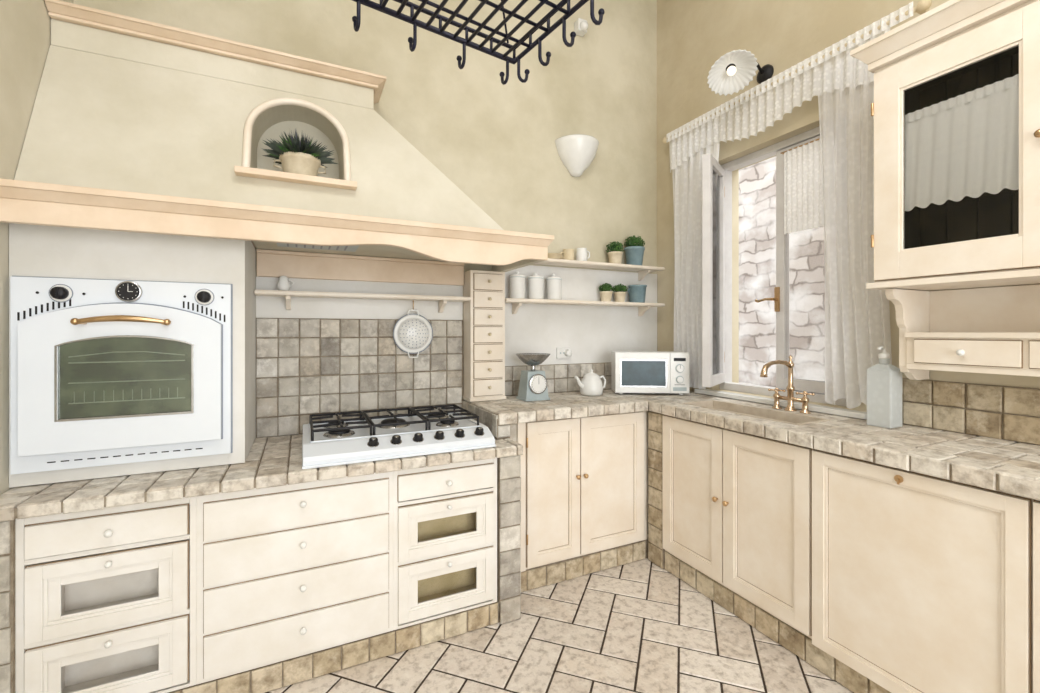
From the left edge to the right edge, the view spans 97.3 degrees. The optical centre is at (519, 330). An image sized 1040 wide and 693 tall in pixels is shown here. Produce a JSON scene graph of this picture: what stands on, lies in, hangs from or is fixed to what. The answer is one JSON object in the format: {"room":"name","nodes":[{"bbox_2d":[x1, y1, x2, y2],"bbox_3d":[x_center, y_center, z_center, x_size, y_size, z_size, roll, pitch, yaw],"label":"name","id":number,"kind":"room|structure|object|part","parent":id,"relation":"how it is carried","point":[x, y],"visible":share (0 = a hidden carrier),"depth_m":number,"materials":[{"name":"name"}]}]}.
{"room":"kitchen","nodes":[
{"label":"kitchen","id":0,"kind":"room"},
{"bbox_2d":[0,0,73,494],"bbox_3d":[-0.898,-0.650,-0.417,0.200,4.200,5.220,0,0,-25],"label":"wall","id":1,"kind":"structure","parent":0,"point":[25,25],"depth_m":1.55,"materials":[{"name":"paint"}]},
{"bbox_2d":[74,0,656,437],"bbox_3d":[-0.480,-0.650,2.784,3.710,4.200,0.200,0,0,-25],"label":"wall","id":2,"kind":"structure","parent":0,"point":[495,141],"depth_m":2.89,"materials":[{"name":"paint"}]},
{"bbox_2d":[14,45,503,229],"bbox_3d":[-0.978,-0.795,2.170,1.878,0.650,0.479,0,0,-25],"label":"range hood","id":3,"kind":"object","parent":2,"relation":"attached to","point":[97,121],"visible":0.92,"depth_m":1.90,"materials":[{"name":"paint"}]},
{"bbox_2d":[44,0,386,109],"bbox_3d":[-1.298,-1.198,2.136,1.273,0.154,0.264,0,0,-25],"label":"crown molding","id":4,"kind":"structure","parent":3,"relation":"on","point":[73,26],"depth_m":2.00,"materials":[{"name":"paint"}]},
{"bbox_2d":[234,98,356,189],"bbox_3d":[-0.990,-0.863,2.053,0.470,0.443,0.238,0,0,-25],"label":"trim","id":5,"kind":"structure","parent":3,"relation":"attached to","point":[245,170],"depth_m":2.01,"materials":[{"name":"paint"}]},
{"bbox_2d":[262,128,337,175],"bbox_3d":[-1.002,-0.794,2.099,0.326,0.247,0.322,0,0,-25],"label":"potted plant","id":6,"kind":"object","parent":3,"relation":"on","point":[296,156],"visible":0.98,"depth_m":2.04,"materials":[{"name":"plant"}]},
{"bbox_2d":[0,178,553,271],"bbox_3d":[-0.881,-0.389,2.111,2.008,0.158,0.669,0,0,-25],"label":"mantel","id":7,"kind":"object","parent":2,"relation":"attached to","point":[21,202],"visible":0.98,"depth_m":1.73,"materials":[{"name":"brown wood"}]},
{"bbox_2d":[277,243,359,251],"bbox_3d":[-0.905,-0.397,2.061,0.340,0.014,0.300,0,0,-25],"label":"grille","id":8,"kind":"object","parent":7,"relation":"attached to","point":[336,248],"visible":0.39,"depth_m":2.14,"materials":[{"name":"grey metal"}]},
{"bbox_2d":[256,277,462,319],"bbox_3d":[-0.827,-0.168,2.505,1.072,0.204,0.005,0,0,-25],"label":"trim","id":9,"kind":"structure","parent":2,"relation":"attached to","point":[266,306],"depth_m":2.47,"materials":[{"name":"white paint"}]},
{"bbox_2d":[256,318,462,437],"bbox_3d":[-0.823,0.233,2.497,1.072,0.595,0.021,0,0,-25],"label":"tile backsplash","id":10,"kind":"structure","parent":2,"relation":"attached to","point":[305,367],"depth_m":2.43,"materials":[{"name":"tile"}]},
{"bbox_2d":[256,249,463,285],"bbox_3d":[-0.818,-0.336,2.490,1.068,0.132,0.039,0,0,-25],"label":"range hood","id":11,"kind":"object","parent":2,"relation":"attached to","point":[270,263],"depth_m":2.45,"materials":[{"name":"brown wood"}]},
{"bbox_2d":[254,290,470,312],"bbox_3d":[-0.792,-0.150,2.437,1.068,0.090,0.144,0,0,-25],"label":"shelf","id":12,"kind":"object","parent":2,"relation":"attached to","point":[443,300],"visible":1,"depth_m":2.37,"materials":[{"name":"beige paint"}]},
{"bbox_2d":[277,276,293,290],"bbox_3d":[-1.163,-0.235,2.262,0.071,0.078,0.060,0,0,10],"label":"mug","id":13,"kind":"object","parent":12,"relation":"on","point":[283,283],"visible":0.89,"depth_m":2.25,"materials":[{"name":"white ceramic"}]},
{"bbox_2d":[393,300,432,357],"bbox_3d":[-0.589,-0.010,2.548,0.225,0.323,0.049,0,0,-25],"label":"colander","id":14,"kind":"object","parent":12,"relation":"hanging from","point":[412,333],"visible":1,"depth_m":2.54,"materials":[{"name":"white metal"}]},
{"bbox_2d":[505,362,610,395],"bbox_3d":[0.407,0.312,3.084,1.210,0.185,0.021,0,0,-25],"label":"tile backsplash","id":15,"kind":"structure","parent":2,"relation":"attached to","point":[559,377],"depth_m":3.01,"materials":[{"name":"tile"}]},
{"bbox_2d":[556,348,571,357],"bbox_3d":[0.293,0.145,3.008,0.100,0.070,0.048,0,0,-25],"label":"power socket","id":16,"kind":"object","parent":2,"relation":"attached to","point":[560,352],"visible":1,"depth_m":3.01,"materials":[{"name":"white plastic"}]},
{"bbox_2d":[555,134,598,176],"bbox_3d":[0.406,-1.146,3.005,0.316,0.222,0.158,0,0,-25],"label":"lamp","id":17,"kind":"object","parent":2,"relation":"attached to","point":[576,152],"visible":1,"depth_m":2.98,"materials":[{"name":"white ceramic"}]},
{"bbox_2d":[505,265,656,365],"bbox_3d":[0.437,-0.101,3.107,1.274,0.639,0.005,0,0,-25],"label":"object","id":18,"kind":"structure","parent":2,"relation":"attached to","point":[591,333],"depth_m":3.09,"materials":[{"name":"white paint"}]},
{"bbox_2d":[574,18,587,36],"bbox_3d":[0.414,-2.028,3.046,0.070,0.084,0.097,0,0,-25],"label":"sensor","id":19,"kind":"object","parent":2,"relation":"attached to","point":[580,25],"visible":0.95,"depth_m":3.03,"materials":[{"name":"white plastic"}]},
{"bbox_2d":[505,298,664,315],"bbox_3d":[0.441,-0.150,3.025,1.220,0.090,0.144,0,0,-25],"label":"shelf","id":20,"kind":"object","parent":2,"relation":"attached to","point":[516,302],"visible":0.93,"depth_m":2.95,"materials":[{"name":"beige paint"}]},
{"bbox_2d":[509,271,524,298],"bbox_3d":[-0.017,-0.281,2.812,0.101,0.170,0.101,0,0,-25],"label":"canister","id":21,"kind":"object","parent":20,"relation":"on","point":[516,281],"visible":0.91,"depth_m":2.77,"materials":[{"name":"white ceramic"}]},
{"bbox_2d":[528,273,543,298],"bbox_3d":[0.100,-0.281,2.868,0.101,0.170,0.101,0,0,-25],"label":"canister","id":22,"kind":"object","parent":20,"relation":"on","point":[535,283],"visible":0.91,"depth_m":2.83,"materials":[{"name":"white ceramic"}]},
{"bbox_2d":[546,274,561,299],"bbox_3d":[0.218,-0.281,2.924,0.101,0.170,0.101,0,0,-25],"label":"canister","id":23,"kind":"object","parent":20,"relation":"on","point":[554,284],"visible":0.9,"depth_m":2.88,"materials":[{"name":"white ceramic"}]},
{"bbox_2d":[599,283,613,301],"bbox_3d":[0.584,-0.261,3.100,0.103,0.131,0.104,0,0,-25],"label":"potted herb","id":24,"kind":"object","parent":20,"relation":"on","point":[606,292],"visible":0.99,"depth_m":3.07,"materials":[{"name":"ceramic"}]},
{"bbox_2d":[613,284,627,301],"bbox_3d":[0.687,-0.261,3.147,0.100,0.129,0.102,0,0,-25],"label":"potted herb","id":25,"kind":"object","parent":20,"relation":"on","point":[620,290],"visible":0.95,"depth_m":3.12,"materials":[{"name":"ceramic"}]},
{"bbox_2d":[627,285,646,302],"bbox_3d":[0.820,-0.257,3.205,0.134,0.122,0.133,0,0,16],"label":"planter","id":26,"kind":"object","parent":20,"relation":"on","point":[637,293],"visible":0.89,"depth_m":3.16,"materials":[{"name":"blue ceramic"}]},
{"bbox_2d":[535,258,664,280],"bbox_3d":[0.454,-0.405,3.032,1.190,0.090,0.144,0,0,-25],"label":"shelf","id":27,"kind":"object","parent":2,"relation":"attached to","point":[642,271],"visible":0.7,"depth_m":3.04,"materials":[{"name":"beige paint"}]},
{"bbox_2d":[548,253,561,258],"bbox_3d":[0.206,-0.469,2.913,0.126,0.035,0.125,0,0,-25],"label":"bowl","id":28,"kind":"object","parent":27,"relation":"on","point":[550,255],"visible":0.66,"depth_m":2.86,"materials":[{"name":"ceramic"}]},
{"bbox_2d":[560,249,573,259],"bbox_3d":[0.306,-0.488,2.965,0.093,0.075,0.075,0,0,8],"label":"coffee mug","id":29,"kind":"object","parent":27,"relation":"on","point":[568,254],"visible":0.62,"depth_m":2.93,"materials":[{"name":"ceramic"}]},
{"bbox_2d":[576,248,589,260],"bbox_3d":[0.411,-0.496,3.006,0.093,0.090,0.080,0,0,10],"label":"mug","id":30,"kind":"object","parent":27,"relation":"on","point":[581,253],"visible":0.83,"depth_m":2.98,"materials":[{"name":"white ceramic"}]},
{"bbox_2d":[606,241,624,263],"bbox_3d":[0.652,-0.532,3.130,0.126,0.162,0.132,0,0,-25],"label":"potted herb","id":31,"kind":"object","parent":27,"relation":"on","point":[615,254],"visible":0.98,"depth_m":3.09,"materials":[{"name":"ceramic"}]},
{"bbox_2d":[624,235,644,264],"bbox_3d":[0.800,-0.560,3.202,0.147,0.218,0.151,0,0,-25],"label":"potted herb","id":32,"kind":"object","parent":27,"relation":"on","point":[634,253],"visible":1,"depth_m":3.15,"materials":[{"name":"blue metal"}]},
{"bbox_2d":[265,539,852,692],"bbox_3d":[0.664,1.400,0.328,3.260,0.101,5.220,0,0,-25],"label":"floor","id":33,"kind":"structure","parent":0,"point":[634,627],"depth_m":1.91,"materials":[{"name":"tile"}]},
{"bbox_2d":[0,454,520,692],"bbox_3d":[-0.939,0.963,2.023,1.822,0.774,0.638,0,0,-25],"label":"base cabinet","id":34,"kind":"object","parent":33,"relation":"on","point":[170,595],"depth_m":1.69,"materials":[{"name":"beige paint"}]},
{"bbox_3d":[-0.933,0.963,2.010,1.822,0.774,0.569,0,0,-25],"label":"tiled plinth","id":35,"kind":"part","parent":34,"relation":"part of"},
{"bbox_2d":[0,434,522,521],"bbox_3d":[-0.954,0.552,2.052,1.820,0.045,0.712,0,0,-25],"label":"countertop","id":36,"kind":"structure","parent":34,"relation":"on","point":[274,461],"depth_m":1.66,"materials":[{"name":"tile"}]},
{"bbox_2d":[9,223,255,487],"bbox_3d":[-1.516,0.061,1.908,0.683,0.931,0.489,0,0,-25],"label":"surround","id":37,"kind":"object","parent":36,"relation":"on","point":[34,250],"visible":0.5,"depth_m":1.71,"materials":[{"name":"white paint"}]},
{"bbox_2d":[10,276,232,474],"bbox_3d":[-1.399,0.148,1.627,0.632,0.668,0.117,0,0,-25],"label":"built-in oven","id":38,"kind":"object","parent":37,"relation":"in","point":[103,372],"visible":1,"depth_m":1.63,"materials":[{"name":"white metal"}]},
{"bbox_2d":[302,404,495,468],"bbox_3d":[-0.588,0.466,2.167,0.801,0.126,0.547,0,0,-25],"label":"gas hob","id":39,"kind":"object","parent":36,"relation":"in","point":[325,443],"visible":1,"depth_m":2.02,"materials":[{"name":"white metal"}]},
{"bbox_2d":[517,411,647,571],"bbox_3d":[0.293,0.853,2.707,0.860,0.774,0.465,0,0,-25],"label":"base cabinet","id":40,"kind":"object","parent":33,"relation":"on","point":[584,480],"visible":0.89,"depth_m":2.51,"materials":[{"name":"beige paint"}]},
{"bbox_2d":[510,411,890,692],"bbox_3d":[1.053,0.908,1.555,1.360,0.883,3.100,0,0,-25],"label":"plinth","id":41,"kind":"object","parent":33,"relation":"on","point":[801,645],"visible":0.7,"depth_m":2.43,"materials":[{"name":"tile"}]},
{"bbox_2d":[462,389,1039,500],"bbox_3d":[1.023,0.487,1.607,1.508,0.166,3.219,0,0,-25],"label":"countertop","id":42,"kind":"structure","parent":41,"relation":"on","point":[1006,466],"depth_m":1.84,"materials":[{"name":"tile"}]},
{"bbox_2d":[463,270,506,401],"bbox_3d":[-0.206,0.027,2.706,0.228,0.752,0.173,0,0,-25],"label":"drawer unit","id":43,"kind":"object","parent":42,"relation":"on","point":[484,314],"visible":0.99,"depth_m":2.66,"materials":[{"name":"beige paint"}]},
{"bbox_2d":[516,353,549,401],"bbox_3d":[0.077,0.269,2.707,0.209,0.268,0.208,0,0,-25],"label":"kitchen scale","id":44,"kind":"object","parent":42,"relation":"on","point":[533,383],"visible":1,"depth_m":2.65,"materials":[{"name":"grey paint"}]},
{"bbox_2d":[575,369,605,395],"bbox_3d":[0.446,0.322,2.894,0.190,0.163,0.154,0,0,13],"label":"teapot","id":45,"kind":"object","parent":42,"relation":"on","point":[591,383],"visible":1,"depth_m":2.85,"materials":[{"name":"white ceramic"}]},
{"bbox_2d":[611,351,688,394],"bbox_3d":[0.835,0.269,2.963,0.455,0.268,0.220,0,0,4],"label":"microwave oven","id":46,"kind":"object","parent":42,"relation":"on","point":[631,371],"visible":1,"depth_m":2.87,"materials":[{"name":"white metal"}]},
{"bbox_2d":[683,400,829,425],"bbox_3d":[1.161,0.494,2.327,0.248,0.185,0.668,0,0,-25],"label":"sink","id":47,"kind":"object","parent":42,"relation":"in","point":[778,416],"visible":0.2,"depth_m":2.36,"materials":[{"name":"ceramic"}]},
{"bbox_2d":[760,355,814,413],"bbox_3d":[1.294,0.263,2.290,0.256,0.284,0.223,0,0,-25],"label":"kitchen faucet","id":48,"kind":"object","parent":42,"relation":"on","point":[790,398],"visible":1,"depth_m":2.31,"materials":[{"name":"gold metal"}]},
{"bbox_2d":[867,346,901,427],"bbox_3d":[1.548,0.233,1.946,0.092,0.341,0.092,0,0,-25],"label":"soap dispenser bottle","id":49,"kind":"object","parent":42,"relation":"on","point":[884,379],"visible":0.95,"depth_m":1.92,"materials":[{"name":"white ceramic"}]},
{"bbox_2d":[663,415,812,638],"bbox_3d":[1.178,0.853,2.298,0.495,0.774,0.835,0,0,-25],"label":"base cabinet","id":50,"kind":"object","parent":33,"relation":"on","point":[737,506],"visible":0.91,"depth_m":2.12,"materials":[{"name":"beige paint"}]},
{"bbox_2d":[812,449,1033,692],"bbox_3d":[1.498,0.857,1.649,0.476,0.782,0.608,0,0,-25],"label":"base cabinet","id":51,"kind":"object","parent":33,"relation":"on","point":[922,583],"visible":0.98,"depth_m":1.51,"materials":[{"name":"beige paint"}]},
{"bbox_2d":[1033,499,1039,692],"bbox_3d":[1.879,0.853,0.862,0.466,0.774,1.138,0,0,-25],"label":"base cabinet","id":52,"kind":"object","parent":33,"relation":"on","point":[1036,503],"visible":0.91,"depth_m":1.27,"materials":[{"name":"beige paint"}]},
{"bbox_2d":[657,0,1039,442],"bbox_3d":[2.248,-0.650,1.083,0.250,4.200,5.220,0,0,-25],"label":"wall","id":53,"kind":"structure","parent":0,"point":[692,35],"depth_m":2.87,"materials":[{"name":"paint"}]},
{"bbox_2d":[707,49,773,95],"bbox_3d":[1.212,-1.420,2.485,0.411,0.217,0.227,0,0,-25],"label":"lamp","id":54,"kind":"object","parent":53,"relation":"attached to","point":[733,71],"visible":1,"depth_m":2.48,"materials":[{"name":"metal"}]},
{"bbox_2d":[702,126,846,406],"bbox_3d":[1.343,-0.347,2.541,0.408,1.445,0.810,0,0,-25],"label":"window","id":55,"kind":"structure","parent":53,"relation":"in","point":[716,195],"depth_m":2.65,"materials":[{"name":"paint"}]},
{"bbox_2d":[780,138,823,233],"bbox_3d":[1.510,-0.757,2.393,0.029,0.454,0.300,0,0,-25],"label":"cafe curtain","id":56,"kind":"object","parent":55,"relation":"hanging from","point":[803,194],"visible":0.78,"depth_m":2.41,"materials":[{"name":"fabric"}]},
{"bbox_2d":[695,389,866,418],"bbox_3d":[1.409,0.389,2.556,0.135,0.026,1.000,0,0,-25],"label":"window sill","id":57,"kind":"structure","parent":53,"relation":"attached to","point":[798,405],"depth_m":2.42,"materials":[{"name":"white ceramic"}]},
{"bbox_2d":[662,0,931,143],"bbox_3d":[1.358,-1.335,2.549,0.094,0.048,1.520,0,0,-25],"label":"curtain rod","id":58,"kind":"object","parent":53,"relation":"attached to","point":[923,6],"visible":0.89,"depth_m":1.98,"materials":[{"name":"cream painted wood"}]},
{"bbox_2d":[672,142,719,388],"bbox_3d":[1.141,-0.460,2.993,0.036,1.660,0.420,0,0,-25],"label":"lace curtain","id":59,"kind":"object","parent":58,"relation":"hanging from","point":[687,179],"visible":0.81,"depth_m":3.03,"materials":[{"name":"white fabric"}]},
{"bbox_2d":[667,2,912,172],"bbox_3d":[1.328,-1.233,2.539,0.037,0.277,1.420,0,0,-25],"label":"lace valance","id":60,"kind":"object","parent":58,"relation":"hanging from","point":[747,117],"visible":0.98,"depth_m":2.45,"materials":[{"name":"white fabric"}]},
{"bbox_2d":[818,56,891,408],"bbox_3d":[1.547,-0.465,2.123,0.052,1.650,0.340,0,0,-25],"label":"lace curtain","id":61,"kind":"object","parent":58,"relation":"hanging from","point":[857,318],"visible":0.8,"depth_m":2.13,"materials":[{"name":"white fabric"}]},
{"bbox_2d":[850,0,1039,290],"bbox_3d":[1.732,-0.646,1.430,0.381,0.957,1.090,0,0,-25],"label":"upper cabinet","id":62,"kind":"object","parent":53,"relation":"attached to","point":[954,48],"visible":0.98,"depth_m":1.68,"materials":[{"name":"beige paint"}]},
{"bbox_2d":[905,74,1018,210],"bbox_3d":[1.540,-0.638,1.599,0.022,0.368,0.440,0,0,-25],"label":"cafe curtain","id":63,"kind":"object","parent":62,"relation":"hanging from","point":[958,147],"visible":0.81,"depth_m":1.59,"materials":[{"name":"fabric"}]},
{"bbox_2d":[885,284,1039,379],"bbox_3d":[1.777,0.018,1.442,0.289,0.365,0.952,0,0,-25],"label":"shelf","id":64,"kind":"object","parent":53,"relation":"attached to","point":[992,330],"visible":1,"depth_m":1.72,"materials":[{"name":"beige paint"}]},
{"bbox_2d":[903,378,1039,444],"bbox_3d":[2.025,0.305,1.232,0.021,0.200,1.680,0,0,-25],"label":"tile backsplash","id":65,"kind":"structure","parent":53,"relation":"attached to","point":[1010,413],"depth_m":1.77,"materials":[{"name":"tile"}]},
{"bbox_3d":[0.686,-2.720,0.338,3.710,0.260,5.620,0,0,-26],"label":"ceiling","id":66,"kind":"structure","parent":0,"visible":0},
{"bbox_2d":[352,0,604,84],"bbox_3d":[-0.198,-1.837,1.305,0.854,1.825,0.576,0,0,-35],"label":"pot rack","id":67,"kind":"object","parent":66,"relation":"hanging from","point":[411,19],"visible":1,"depth_m":1.50,"materials":[{"name":"metal"}]},
{"label":"outside","id":68,"kind":"structure","parent":0,"visible":0},
{"bbox_3d":[1.875,1.800,3.664,1.260,0.100,7.000,0,0,-26],"label":"ground","id":69,"kind":"structure","parent":68,"visible":0},
{"bbox_2d":[739,156,824,386],"bbox_3d":[2.534,-0.650,3.978,0.200,5.000,7.000,0,0,-25],"label":"wall","id":70,"kind":"structure","parent":69,"relation":"on","point":[757,182],"depth_m":4.23,"materials":[{"name":"stone"}]}
]}

